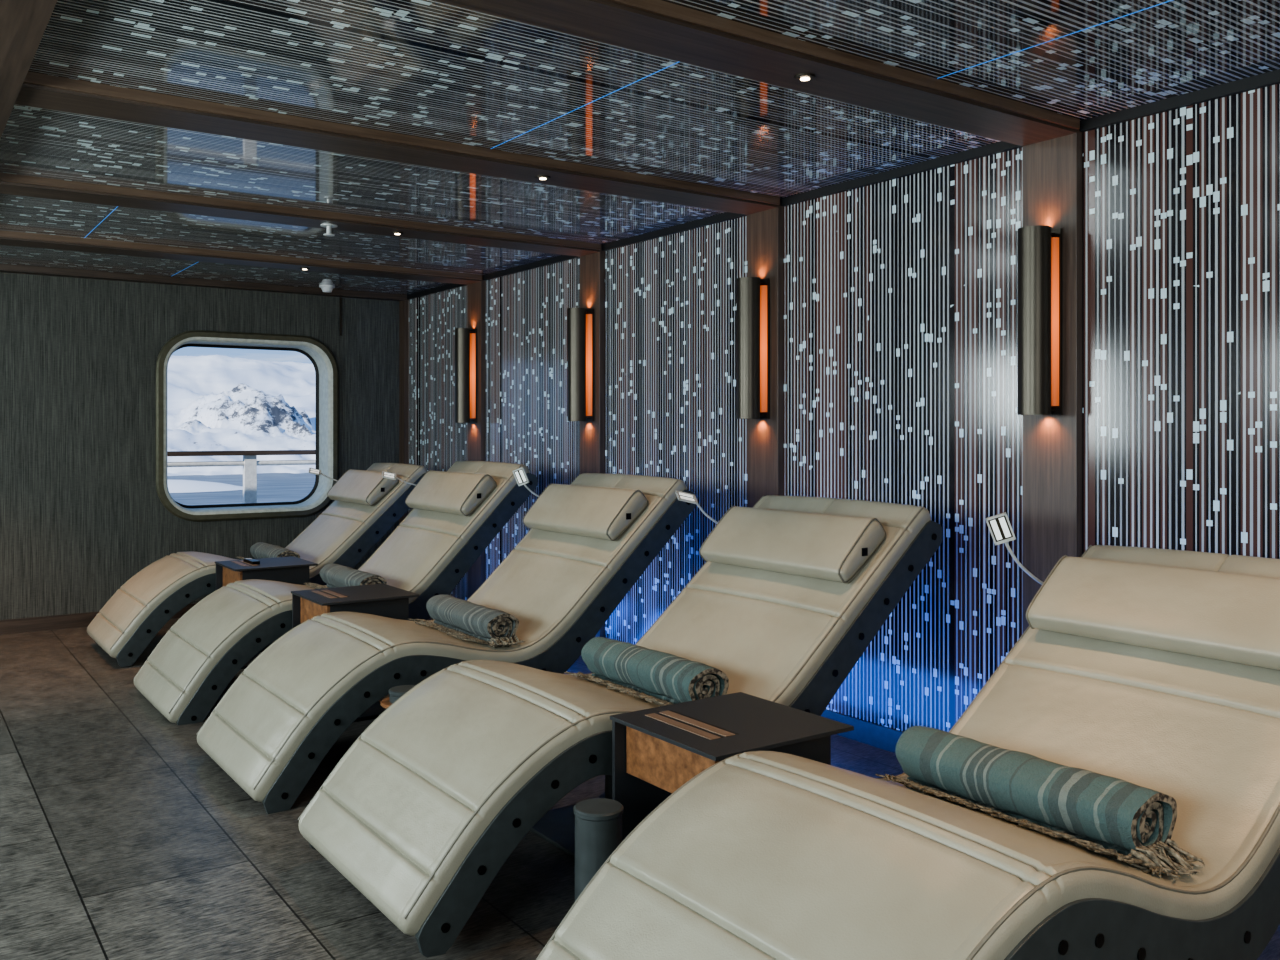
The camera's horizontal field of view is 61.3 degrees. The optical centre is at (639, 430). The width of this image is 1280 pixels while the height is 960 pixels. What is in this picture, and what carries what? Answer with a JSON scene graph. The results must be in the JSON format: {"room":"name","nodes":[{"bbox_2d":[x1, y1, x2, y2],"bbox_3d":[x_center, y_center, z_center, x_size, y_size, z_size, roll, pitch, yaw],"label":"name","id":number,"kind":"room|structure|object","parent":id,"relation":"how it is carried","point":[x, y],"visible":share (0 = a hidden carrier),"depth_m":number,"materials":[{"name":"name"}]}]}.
{"room":"spa","nodes":[
{"label":"spa","id":0,"kind":"room"},
{"bbox_2d":[0,272,398,619],"bbox_3d":[-3.928,0.120,6.981,5.010,2.320,0.200,0,0,-35],"label":"wall","id":1,"kind":"structure","parent":0,"point":[82,512],"depth_m":7.15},
{"bbox_2d":[0,603,196,634],"bbox_3d":[-3.883,1.235,6.883,4.970,0.090,0.012,0,0,-35],"label":"baseboard","id":2,"kind":"structure","parent":1,"relation":"attached to","point":[22,625],"depth_m":6.94,"materials":[{"name":"brown wood"}]},
{"bbox_2d":[155,330,338,521],"bbox_3d":[-2.814,-0.035,7.745,1.260,1.320,0.232,0,0,-35],"label":"window","id":3,"kind":"structure","parent":1,"relation":"in","point":[324,363],"depth_m":7.77,"materials":[{"name":"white metal"}]},
{"bbox_2d":[0,0,1279,294],"bbox_3d":[-1.174,-1.100,3.068,5.210,0.120,9.770,0,0,-35],"label":"ceiling","id":4,"kind":"structure","parent":0,"point":[430,69],"depth_m":3.44,"materials":[{"name":"laminate"}]},
{"bbox_2d":[0,0,56,138],"bbox_3d":[-1.657,-1.010,2.667,0.300,0.060,9.470,0,0,-35],"label":"beam","id":5,"kind":"structure","parent":4,"relation":"attached to","point":[23,23],"depth_m":2.71,"materials":[{"name":"brown wood"}]},
{"bbox_2d":[87,206,117,235],"bbox_3d":[-2.645,-1.040,5.323,0.003,0.001,1.210,0,0,-35],"label":"trim","id":6,"kind":"structure","parent":4,"relation":"attached to","point":[117,206],"depth_m":5.35,"materials":[{"name":"blue"}]},
{"bbox_2d":[0,264,408,300],"bbox_3d":[-3.011,-1.019,7.443,2.980,0.042,0.100,0,0,-35],"label":"beam","id":7,"kind":"structure","parent":4,"relation":"attached to","point":[5,268],"depth_m":7.36,"materials":[{"name":"brown wood"}]},
{"bbox_2d":[0,230,481,284],"bbox_3d":[-2.324,-1.019,6.435,2.945,0.042,0.234,0,0,-35],"label":"beam","id":8,"kind":"structure","parent":4,"relation":"attached to","point":[11,238],"depth_m":6.28,"materials":[{"name":"brown wood"}]},
{"bbox_2d":[0,172,600,256],"bbox_3d":[-1.489,-1.019,5.249,2.945,0.042,0.234,0,0,-35],"label":"beam","id":9,"kind":"structure","parent":4,"relation":"attached to","point":[13,184],"depth_m":5.03,"materials":[{"name":"brown wood"}]},
{"bbox_2d":[320,224,337,235],"bbox_3d":[-1.508,-0.973,5.236,0.080,0.050,0.080,0,0,-35],"label":"sprinkler","id":10,"kind":"object","parent":9,"relation":"attached to","point":[328,227],"visible":1,"depth_m":5.22,"materials":[{"name":"metal"}]},
{"bbox_2d":[391,232,402,234],"bbox_3d":[-1.222,-0.994,5.438,0.060,0.008,0.060,0,0,-35],"label":"recessed light","id":11,"kind":"object","parent":9,"relation":"attached to","point":[393,233],"visible":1,"depth_m":5.42,"materials":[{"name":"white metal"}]},
{"bbox_2d":[319,285,334,292],"bbox_3d":[-2.242,-1.018,7.740,0.110,0.045,0.110,0,0,-35],"label":"smoke detector","id":12,"kind":"object","parent":4,"relation":"attached to","point":[325,288],"visible":1,"depth_m":7.71,"materials":[{"name":"white paint"}]},
{"bbox_2d":[15,71,779,214],"bbox_3d":[-0.649,-1.019,4.055,2.945,0.042,0.234,0,0,-35],"label":"beam","id":13,"kind":"structure","parent":4,"relation":"attached to","point":[38,90],"depth_m":3.75,"materials":[{"name":"brown wood"}]},
{"bbox_2d":[535,175,550,179],"bbox_3d":[-0.381,-0.994,4.244,0.060,0.008,0.060,0,0,-35],"label":"recessed light","id":14,"kind":"object","parent":13,"relation":"attached to","point":[539,177],"visible":1,"depth_m":4.23,"materials":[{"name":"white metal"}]},
{"bbox_2d":[491,62,678,148],"bbox_3d":[-0.196,-1.040,3.475,0.003,0.001,1.230,0,0,-35],"label":"trim","id":15,"kind":"structure","parent":4,"relation":"attached to","point":[677,62],"depth_m":3.42,"materials":[{"name":"blue"}]},
{"bbox_2d":[432,0,1079,145],"bbox_3d":[0.197,-1.019,2.853,2.945,0.042,0.234,0,0,-35],"label":"beam","id":16,"kind":"structure","parent":4,"relation":"attached to","point":[660,28],"depth_m":2.93,"materials":[{"name":"brown wood"}]},
{"bbox_2d":[794,73,815,81],"bbox_3d":[0.465,-0.994,3.041,0.060,0.008,0.060,0,0,-35],"label":"recessed light","id":17,"kind":"object","parent":16,"relation":"attached to","point":[803,77],"visible":1,"depth_m":3.03,"materials":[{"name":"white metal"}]},
{"bbox_2d":[937,0,1172,78],"bbox_3d":[1.228,-1.040,2.686,0.003,0.001,1.220,0,0,-35],"label":"trim","id":18,"kind":"structure","parent":4,"relation":"attached to","point":[1170,0],"depth_m":2.87,"materials":[{"name":"blue"}]},
{"bbox_2d":[0,617,1279,959],"bbox_3d":[-1.174,1.330,3.068,5.210,0.100,9.770,0,0,-35],"label":"floor","id":19,"kind":"structure","parent":0,"point":[121,837],"depth_m":3.24,"materials":[{"name":"stone"}]},
{"bbox_2d":[87,463,427,666],"bbox_3d":[-2.321,0.747,6.676,1.885,1.067,0.828,0,0,-35],"label":"lounger","id":20,"kind":"object","parent":19,"relation":"on","point":[366,505],"visible":0.72,"depth_m":6.53,"materials":[{"name":"beige leather"}]},
{"bbox_2d":[235,542,299,559],"bbox_3d":[-2.281,0.773,6.611,0.240,0.138,0.623,0,0,-35],"label":"rolled blanket","id":21,"kind":"object","parent":20,"relation":"on","point":[259,550],"visible":0.57,"depth_m":6.59,"materials":[{"name":"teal fabric"}]},
{"bbox_2d":[309,468,337,480],"bbox_3d":[-2.074,0.336,7.401,0.384,0.174,0.058,0,0,-22],"label":"reading lamp","id":22,"kind":"object","parent":20,"relation":"attached to","point":[311,470],"visible":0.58,"depth_m":7.35,"materials":[{"name":"plastic"}]},
{"bbox_2d":[327,469,398,505],"bbox_3d":[-1.810,0.362,7.033,0.218,0.207,0.733,0,0,-35],"label":"headrest pillow","id":23,"kind":"object","parent":20,"relation":"on","point":[354,487],"depth_m":6.89,"materials":[{"name":"beige leather"}]},
{"bbox_2d":[215,556,317,668],"bbox_3d":[-2.076,1.004,5.992,0.440,0.552,0.430,0,0,-35],"label":"side table","id":24,"kind":"object","parent":19,"relation":"on","point":[294,570],"visible":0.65,"depth_m":5.91,"materials":[{"name":"brown wood"}]},
{"bbox_2d":[243,558,259,564],"bbox_3d":[-2.148,0.720,5.972,0.040,0.019,0.180,0,0,-35],"label":"remote control","id":25,"kind":"object","parent":24,"relation":"on","point":[248,560],"visible":1,"depth_m":5.94,"materials":[{"name":"plastic"}]},
{"bbox_2d":[134,461,537,724],"bbox_3d":[-1.530,0.745,5.532,1.838,1.152,0.828,0,0,-35],"label":"lounger","id":26,"kind":"object","parent":19,"relation":"on","point":[457,512],"visible":0.77,"depth_m":5.39,"materials":[{"name":"beige leather"}]},
{"bbox_2d":[304,564,386,588],"bbox_3d":[-1.506,0.772,5.476,0.257,0.139,0.653,0,0,-35],"label":"rolled blanket","id":27,"kind":"object","parent":26,"relation":"on","point":[334,575],"visible":0.62,"depth_m":5.47,"materials":[{"name":"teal fabric"}]},
{"bbox_2d":[382,471,415,485],"bbox_3d":[-1.300,0.306,6.246,0.384,0.154,0.058,0,0,-22],"label":"reading lamp","id":28,"kind":"object","parent":26,"relation":"attached to","point":[388,475],"visible":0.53,"depth_m":6.20,"materials":[{"name":"plastic"}]},
{"bbox_2d":[405,470,496,515],"bbox_3d":[-1.037,0.331,5.877,0.212,0.213,0.733,0,0,-35],"label":"headrest pillow","id":29,"kind":"object","parent":26,"relation":"on","point":[438,493],"depth_m":5.74,"materials":[{"name":"beige leather"}]},
{"bbox_2d":[291,583,419,721],"bbox_3d":[-1.288,1.004,4.871,0.440,0.552,0.430,0,0,-35],"label":"side table","id":30,"kind":"object","parent":19,"relation":"on","point":[384,600],"visible":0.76,"depth_m":4.81,"materials":[{"name":"brown wood"}]},
{"bbox_2d":[380,685,414,708],"bbox_3d":[-0.788,1.074,3.640,0.180,0.412,0.180,0,0,-35],"label":"pedestal stand","id":31,"kind":"object","parent":19,"relation":"on","point":[396,692],"visible":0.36,"depth_m":3.61,"materials":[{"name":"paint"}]},
{"bbox_2d":[399,300,408,523],"bbox_3d":[-1.812,0.141,8.293,0.040,2.278,0.090,0,0,-35],"label":"pillar","id":32,"kind":"structure","parent":19,"relation":"on","point":[403,305],"depth_m":8.26,"materials":[{"name":"brown wood"}]},
{"bbox_2d":[196,473,695,813],"bbox_3d":[-0.759,0.745,4.449,1.870,1.094,0.828,0,0,-35],"label":"lounger","id":33,"kind":"object","parent":19,"relation":"on","point":[590,539],"visible":0.88,"depth_m":4.24,"materials":[{"name":"beige leather"}]},
{"bbox_2d":[409,594,524,647],"bbox_3d":[-0.729,0.773,4.390,0.248,0.136,0.644,0,0,-35],"label":"rolled blanket","id":34,"kind":"object","parent":33,"relation":"on","point":[459,618],"visible":1,"depth_m":4.28,"materials":[{"name":"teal fabric"}]},
{"bbox_2d":[512,467,538,496],"bbox_3d":[-0.474,0.290,5.202,0.281,0.239,0.045,0,0,-19],"label":"reading lamp","id":35,"kind":"object","parent":33,"relation":"attached to","point":[520,475],"visible":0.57,"depth_m":5.17,"materials":[{"name":"plastic"}]},
{"bbox_2d":[523,483,648,540],"bbox_3d":[-0.254,0.352,4.802,0.216,0.209,0.733,0,0,-35],"label":"headrest pillow","id":36,"kind":"object","parent":33,"relation":"on","point":[561,511],"depth_m":4.68,"materials":[{"name":"beige leather"}]},
{"bbox_2d":[467,275,485,599],"bbox_3d":[-1.105,0.120,7.292,0.035,2.320,0.210,0,0,-35],"label":"pillar","id":37,"kind":"structure","parent":19,"relation":"on","point":[476,292],"depth_m":7.23,"materials":[{"name":"brown wood"}]},
{"bbox_2d":[455,328,476,422],"bbox_3d":[-1.175,-0.370,7.243,0.136,0.630,0.108,0,0,-35],"label":"wall sconce","id":38,"kind":"object","parent":37,"relation":"attached to","point":[465,338],"visible":1,"depth_m":7.20,"materials":[{"name":"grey metal"}]},
{"bbox_2d":[580,244,604,637],"bbox_3d":[-0.271,0.120,6.106,0.035,2.320,0.210,0,0,-35],"label":"pillar","id":39,"kind":"structure","parent":19,"relation":"on","point":[592,266],"depth_m":6.04,"materials":[{"name":"brown wood"}]},
{"bbox_2d":[567,308,593,420],"bbox_3d":[-0.341,-0.370,6.057,0.136,0.630,0.108,0,0,-35],"label":"wall sconce","id":40,"kind":"object","parent":39,"relation":"attached to","point":[580,321],"visible":1,"depth_m":6.01,"materials":[{"name":"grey metal"}]},
{"bbox_2d":[573,798,623,900],"bbox_3d":[-0.096,1.074,2.500,0.180,0.412,0.180,0,0,-35],"label":"pedestal stand","id":41,"kind":"object","parent":19,"relation":"on","point":[598,821],"visible":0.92,"depth_m":2.46,"materials":[{"name":"paint"}]},
{"bbox_2d":[298,495,941,957],"bbox_3d":[-0.007,0.762,3.401,1.913,1.037,0.828,0,0,-35],"label":"lounger","id":42,"kind":"object","parent":19,"relation":"on","point":[422,812],"visible":0.84,"depth_m":3.17,"materials":[{"name":"beige leather"}]},
{"bbox_2d":[564,637,728,705],"bbox_3d":[0.022,0.763,3.360,0.252,0.146,0.672,0,0,-35],"label":"rolled blanket","id":43,"kind":"object","parent":42,"relation":"on","point":[654,676],"visible":0.91,"depth_m":3.32,"materials":[{"name":"teal fabric"}]},
{"bbox_2d":[675,490,717,523],"bbox_3d":[0.281,0.339,4.160,0.305,0.224,0.054,0,0,-20],"label":"reading lamp","id":44,"kind":"object","parent":42,"relation":"attached to","point":[682,496],"visible":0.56,"depth_m":4.13,"materials":[{"name":"plastic"}]},
{"bbox_2d":[699,506,885,583],"bbox_3d":[0.514,0.384,3.765,0.222,0.202,0.733,0,0,-35],"label":"headrest pillow","id":45,"kind":"object","parent":42,"relation":"on","point":[794,546],"depth_m":3.65,"materials":[{"name":"beige leather"}]},
{"bbox_2d":[610,692,853,840],"bbox_3d":[0.226,1.004,2.720,0.440,0.552,0.430,0,0,-35],"label":"side table","id":46,"kind":"object","parent":19,"relation":"on","point":[656,751],"visible":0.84,"depth_m":2.69,"materials":[{"name":"brown wood"}]},
{"bbox_2d":[747,198,783,507],"bbox_3d":[0.569,0.120,4.912,0.035,2.320,0.210,0,0,-35],"label":"pillar","id":47,"kind":"structure","parent":19,"relation":"on","point":[765,229],"depth_m":4.85,"materials":[{"name":"brown wood"}]},
{"bbox_2d":[737,277,769,418],"bbox_3d":[0.499,-0.370,4.863,0.136,0.630,0.108,0,0,-35],"label":"wall sconce","id":48,"kind":"object","parent":47,"relation":"attached to","point":[753,293],"visible":1,"depth_m":4.82,"materials":[{"name":"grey metal"}]},
{"bbox_2d":[536,545,1279,959],"bbox_3d":[0.793,0.801,2.300,1.977,0.957,0.828,0,0,-35],"label":"lounger","id":49,"kind":"object","parent":19,"relation":"on","point":[1156,669],"visible":0.97,"depth_m":2.09,"materials":[{"name":"beige leather"}]},
{"bbox_2d":[985,512,1043,584],"bbox_3d":[1.107,0.373,3.051,0.311,0.299,0.053,0,0,-27],"label":"reading lamp","id":50,"kind":"object","parent":49,"relation":"attached to","point":[999,525],"visible":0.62,"depth_m":3.00,"materials":[{"name":"plastic"}]},
{"bbox_2d":[875,725,1205,880],"bbox_3d":[0.814,0.768,2.275,0.242,0.146,0.679,0,0,-35],"label":"rolled blanket","id":51,"kind":"object","parent":49,"relation":"on","point":[1124,821],"visible":1,"depth_m":2.20,"materials":[{"name":"teal fabric"}]},
{"bbox_2d":[1026,555,1279,669],"bbox_3d":[1.337,0.441,2.681,0.230,0.190,0.733,0,0,-35],"label":"headrest pillow","id":52,"kind":"object","parent":49,"relation":"on","point":[1215,619],"depth_m":2.66,"materials":[{"name":"beige leather"}]},
{"bbox_2d":[1023,129,1082,632],"bbox_3d":[1.415,0.120,3.710,0.035,2.320,0.210,0,0,-35],"label":"pillar","id":53,"kind":"structure","parent":19,"relation":"on","point":[1052,168],"depth_m":3.68,"materials":[{"name":"brown wood"}]},
{"bbox_2d":[1017,225,1062,414],"bbox_3d":[1.345,-0.370,3.661,0.136,0.630,0.108,0,0,-35],"label":"wall sconce","id":54,"kind":"object","parent":53,"relation":"attached to","point":[1039,247],"visible":1,"depth_m":3.61,"materials":[{"name":"brown metal"}]},
{"bbox_2d":[409,84,1279,731],"bbox_3d":[0.915,0.120,4.538,0.100,2.320,9.770,0,0,-35],"label":"wall","id":55,"kind":"structure","parent":0,"point":[900,294],"depth_m":4.12,"materials":[{"name":"laminate"}]},
{"bbox_2d":[407,283,465,299],"bbox_3d":[-1.466,-1.022,7.818,0.020,0.035,1.065,0,0,-35],"label":"trim","id":56,"kind":"structure","parent":55,"relation":"attached to","point":[448,286],"depth_m":7.85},
{"bbox_2d":[483,255,578,280],"bbox_3d":[-0.682,-1.022,6.704,0.020,0.035,1.240,0,0,-35],"label":"trim","id":57,"kind":"structure","parent":55,"relation":"attached to","point":[560,258],"depth_m":6.69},
{"bbox_2d":[602,212,746,250],"bbox_3d":[0.155,-1.022,5.514,0.020,0.035,1.250,0,0,-35],"label":"trim","id":58,"kind":"structure","parent":55,"relation":"attached to","point":[726,216],"depth_m":5.48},
{"bbox_2d":[821,709,902,752],"bbox_3d":[1.002,1.235,4.318,0.012,0.090,1.260,0,0,-35],"label":"baseboard","id":59,"kind":"structure","parent":55,"relation":"attached to","point":[879,736],"depth_m":4.41,"materials":[{"name":"paint"}]},
{"bbox_2d":[781,141,1022,206],"bbox_3d":[0.999,-1.022,4.316,0.020,0.035,1.260,0,0,-35],"label":"trim","id":60,"kind":"structure","parent":55,"relation":"attached to","point":[998,147],"depth_m":4.25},
{"bbox_2d":[1079,69,1279,131],"bbox_3d":[1.841,-1.022,3.118,0.020,0.035,1.250,0,0,-35],"label":"trim","id":61,"kind":"structure","parent":55,"relation":"attached to","point":[1273,77],"depth_m":3.33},
{"label":"outside","id":62,"kind":"structure","parent":0,"visible":0},
{"bbox_2d":[167,473,315,504],"bbox_3d":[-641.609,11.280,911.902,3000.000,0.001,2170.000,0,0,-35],"label":"sea","id":63,"kind":"structure","parent":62,"point":[271,487],"depth_m":208.27,"materials":[{"name":"blue liquid"}]},
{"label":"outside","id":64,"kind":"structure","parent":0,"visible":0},
{"bbox_2d":[167,355,315,492],"bbox_3d":[-111.892,-8.255,367.567,360.000,41.682,350.000,0,0,-35],"label":"mountain","id":65,"kind":"structure","parent":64,"point":[215,402],"depth_m":328.21},
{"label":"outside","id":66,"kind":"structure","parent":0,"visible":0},
{"bbox_3d":[-3.491,1.380,8.438,12.000,0.200,1.680,0,0,-35],"label":"deck","id":67,"kind":"object","parent":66,"visible":0},
{"bbox_2d":[167,450,315,502],"bbox_3d":[-3.889,0.725,9.002,8.000,1.110,0.120,0,0,-35],"label":"deck railing","id":68,"kind":"object","parent":67,"relation":"on","point":[249,463],"visible":0.25,"depth_m":9.32,"materials":[{"name":"white metal"}]}
]}

